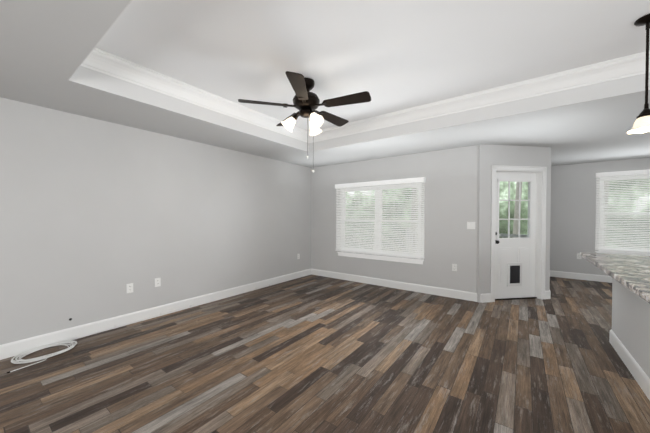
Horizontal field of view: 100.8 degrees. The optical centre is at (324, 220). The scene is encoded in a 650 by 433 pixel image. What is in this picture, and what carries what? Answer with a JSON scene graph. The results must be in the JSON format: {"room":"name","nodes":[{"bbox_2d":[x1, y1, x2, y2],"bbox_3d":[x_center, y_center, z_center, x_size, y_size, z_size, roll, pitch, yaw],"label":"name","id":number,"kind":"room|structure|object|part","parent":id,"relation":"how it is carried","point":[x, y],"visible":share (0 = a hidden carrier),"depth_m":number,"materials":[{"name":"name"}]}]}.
{"room":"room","nodes":[
{"label":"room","id":0,"kind":"room"},
{"bbox_2d":[0,97,310,344],"bbox_3d":[-2.589,0.068,3.193,0.120,2.440,7.740,1,1,36],"label":"wall","id":1,"kind":"structure","parent":0,"point":[96,216],"depth_m":3.28,"materials":[{"name":"grey paint"}]},
{"bbox_2d":[126,283,132,292],"bbox_3d":[-2.415,0.841,3.332,0.009,0.115,0.070,1,1,36],"label":"electrical outlet","id":2,"kind":"object","parent":1,"relation":"attached to","point":[129,288],"visible":1,"depth_m":3.33,"materials":[{"name":"white plastic"}]},
{"bbox_2d":[155,278,160,286],"bbox_3d":[-2.228,0.827,3.585,0.009,0.115,0.070,1,1,36],"label":"electrical outlet","id":3,"kind":"object","parent":1,"relation":"attached to","point":[157,282],"visible":1,"depth_m":3.58,"materials":[{"name":"white plastic"}]},
{"bbox_2d":[0,268,611,359],"bbox_3d":[1.753,1.241,1.854,8.480,0.135,10.470,1,1,36],"label":"baseboard","id":4,"kind":"structure","parent":1,"relation":"attached to","point":[11,349],"depth_m":4.20,"materials":[{"name":"white"}]},
{"bbox_2d":[0,274,649,432],"bbox_3d":[1.753,1.333,1.855,8.720,0.050,10.710,1,1,36],"label":"floor","id":5,"kind":"structure","parent":0,"point":[311,353],"depth_m":2.33,"materials":[{"name":"brown wood"}]},
{"bbox_2d":[7,341,76,372],"bbox_3d":[-2.712,1.278,2.595,0.395,0.037,0.489,1,1,36],"label":"coil","id":6,"kind":"object","parent":5,"relation":"on","point":[35,349],"visible":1,"depth_m":2.58,"materials":[{"name":"white plastic"}]},
{"bbox_2d":[88,284,269,334],"bbox_3d":[-1.839,1.253,4.094,0.013,0.042,2.710,1,1,36],"label":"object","id":7,"kind":"object","parent":5,"relation":"on","point":[160,314],"visible":1,"depth_m":3.49,"materials":[{"name":"white"}]},
{"bbox_2d":[624,292,649,379],"bbox_3d":[2.180,0.884,0.981,0.605,0.876,3.980,1,1,36],"label":"kitchen island","id":8,"kind":"object","parent":5,"relation":"on","point":[629,338],"depth_m":2.19,"materials":[{"name":"grey paint"}]},
{"bbox_2d":[580,252,649,303],"bbox_3d":[2.130,0.424,1.159,0.985,0.040,4.260,1,1,36],"label":"countertop","id":9,"kind":"structure","parent":8,"relation":"on","point":[633,272],"depth_m":2.17,"materials":[{"name":"grey stone"}]},
{"bbox_3d":[1.894,1.251,1.219,0.130,0.135,4.015,1,1,36],"label":"skirting","id":10,"kind":"part","parent":8,"relation":"part of","materials":[{"name":"white"}]},
{"bbox_2d":[0,0,649,167],"bbox_3d":[1.753,-1.341,1.814,8.720,0.420,10.710,1,1,36],"label":"ceiling","id":11,"kind":"structure","parent":0,"point":[389,56],"depth_m":2.40,"materials":[{"name":"paint"}]},
{"bbox_2d":[81,48,104,67],"bbox_3d":[-0.024,-1.339,0.726,5.050,0.150,0.108,1,1,36],"label":"crown molding","id":12,"kind":"structure","parent":11,"relation":"attached to","point":[95,55],"depth_m":2.27,"materials":[{"name":"white paint"}]},
{"bbox_2d":[89,51,308,142],"bbox_3d":[-1.137,-1.380,3.380,0.108,0.150,2.820,1,1,36],"label":"crown molding","id":13,"kind":"structure","parent":11,"relation":"attached to","point":[104,62],"depth_m":2.87,"materials":[{"name":"white paint"}]},
{"bbox_2d":[238,71,370,172],"bbox_3d":[-0.165,-0.972,2.840,1.317,0.950,1.282,1,1,36],"label":"ceiling fan","id":14,"kind":"object","parent":11,"relation":"hanging from","point":[306,101],"visible":1,"depth_m":2.71,"materials":[{"name":"brown metal"}]},
{"bbox_2d":[309,50,649,142],"bbox_3d":[1.727,-1.376,3.101,5.050,0.150,0.108,1,1,36],"label":"crown molding","id":15,"kind":"structure","parent":11,"relation":"attached to","point":[631,65],"depth_m":2.92,"materials":[{"name":"white paint"}]},
{"bbox_2d":[627,13,649,133],"bbox_3d":[2.290,-1.037,1.914,0.192,0.791,0.192,1,1,36],"label":"pendant light","id":16,"kind":"object","parent":11,"relation":"hanging from","point":[641,125],"visible":1,"depth_m":1.91,"materials":[{"name":"dark bronze metal"},{"name":"white frosted glass"}]},
{"bbox_2d":[311,145,477,292],"bbox_3d":[1.091,0.036,5.213,3.405,2.440,0.120,1,1,36],"label":"wall","id":17,"kind":"structure","parent":0,"point":[450,201],"depth_m":4.64,"materials":[{"name":"grey paint"}]},
{"bbox_2d":[337,184,423,263],"bbox_3d":[1.021,0.043,5.240,1.800,1.435,0.150,1,1,36],"label":"window","id":18,"kind":"structure","parent":17,"relation":"in","point":[387,258],"depth_m":5.22,"materials":[{"name":"white plastic"}]},
{"bbox_2d":[335,177,425,258],"bbox_3d":[0.970,-0.049,5.174,1.845,1.399,0.076,1,1,36],"label":"window blinds","id":19,"kind":"object","parent":18,"relation":"attached to","point":[414,228],"visible":1,"depth_m":5.09,"materials":[{"name":"white plastic"}]},
{"bbox_2d":[452,264,456,270],"bbox_3d":[2.113,0.769,4.390,0.070,0.115,0.009,1,1,36],"label":"electrical outlet","id":20,"kind":"object","parent":17,"relation":"attached to","point":[454,267],"visible":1,"depth_m":4.39,"materials":[{"name":"white plastic"}]},
{"bbox_2d":[467,222,474,228],"bbox_3d":[2.300,0.081,4.238,0.116,0.115,0.015,1,1,36],"label":"light switch","id":21,"kind":"object","parent":17,"relation":"attached to","point":[470,225],"visible":1,"depth_m":4.24,"materials":[{"name":"white plastic"}]},
{"bbox_2d":[476,144,550,302],"bbox_3d":[2.995,0.050,4.301,1.269,2.440,0.120,0,1,-9],"label":"wall","id":22,"kind":"structure","parent":0,"point":[489,156],"depth_m":4.18,"materials":[{"name":"grey paint"}]},
{"bbox_2d":[490,165,546,301],"bbox_3d":[3.043,0.209,4.315,0.964,2.120,0.169,0,1,-9],"label":"entry door","id":23,"kind":"structure","parent":22,"relation":"in","point":[518,264],"depth_m":4.31,"materials":[{"name":"white paint"},{"name":"glass"}]},
{"bbox_2d":[550,158,649,275],"bbox_3d":[6.613,0.042,4.831,4.453,2.440,0.120,1,1,36],"label":"wall","id":24,"kind":"structure","parent":0,"point":[573,213],"depth_m":5.71,"materials":[{"name":"grey paint"}]},
{"bbox_2d":[595,175,649,255],"bbox_3d":[6.337,-0.073,5.008,1.870,1.595,0.150,1,1,36],"label":"window","id":25,"kind":"structure","parent":24,"relation":"in","point":[623,253],"depth_m":5.35,"materials":[{"name":"white plastic"}]},
{"bbox_2d":[595,169,649,252],"bbox_3d":[6.288,-0.170,4.941,1.890,1.569,0.076,1,1,36],"label":"window blinds","id":26,"kind":"object","parent":25,"relation":"attached to","point":[620,174],"visible":1,"depth_m":5.27,"materials":[{"name":"white plastic"}]},
{"label":"outside","id":27,"kind":"structure","parent":0,"visible":0},
{"bbox_2d":[347,240,405,251],"bbox_3d":[6.052,1.270,6.606,30.000,0.050,7.980,1,1,36],"label":"ground","id":28,"kind":"structure","parent":27,"point":[372,243],"depth_m":12.79,"materials":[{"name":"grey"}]},
{"bbox_2d":[410,188,417,244],"bbox_3d":[3.454,-2.299,10.442,0.321,7.053,0.321,0,1,-9],"label":"trunk","id":29,"kind":"object","parent":28,"relation":"on","point":[412,188],"depth_m":10.36,"materials":[{"name":"beige plant"}]},
{"bbox_2d":[406,230,526,251],"bbox_3d":[3.480,0.736,6.829,2.885,1.010,0.100,1,1,36],"label":"porch railing","id":30,"kind":"object","parent":28,"relation":"on","point":[511,235],"depth_m":6.25,"materials":[{"name":"white"}]},
{"bbox_2d":[513,182,521,237],"bbox_3d":[6.676,-2.276,9.185,0.506,7.051,0.214,1,1,36],"label":"trunk","id":31,"kind":"object","parent":28,"relation":"on","point":[516,209],"depth_m":9.21,"materials":[{"name":"beige plant"}]},
{"bbox_2d":[603,181,609,245],"bbox_3d":[8.585,-2.262,8.275,0.611,7.056,0.357,1,1,36],"label":"trunk","id":32,"kind":"object","parent":28,"relation":"on","point":[604,181],"depth_m":8.19,"materials":[{"name":"beige plant"}]},
{"bbox_2d":[345,179,649,248],"bbox_3d":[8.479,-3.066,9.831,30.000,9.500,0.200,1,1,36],"label":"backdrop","id":33,"kind":"structure","parent":27,"point":[502,206],"depth_m":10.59,"materials":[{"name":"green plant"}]}
]}

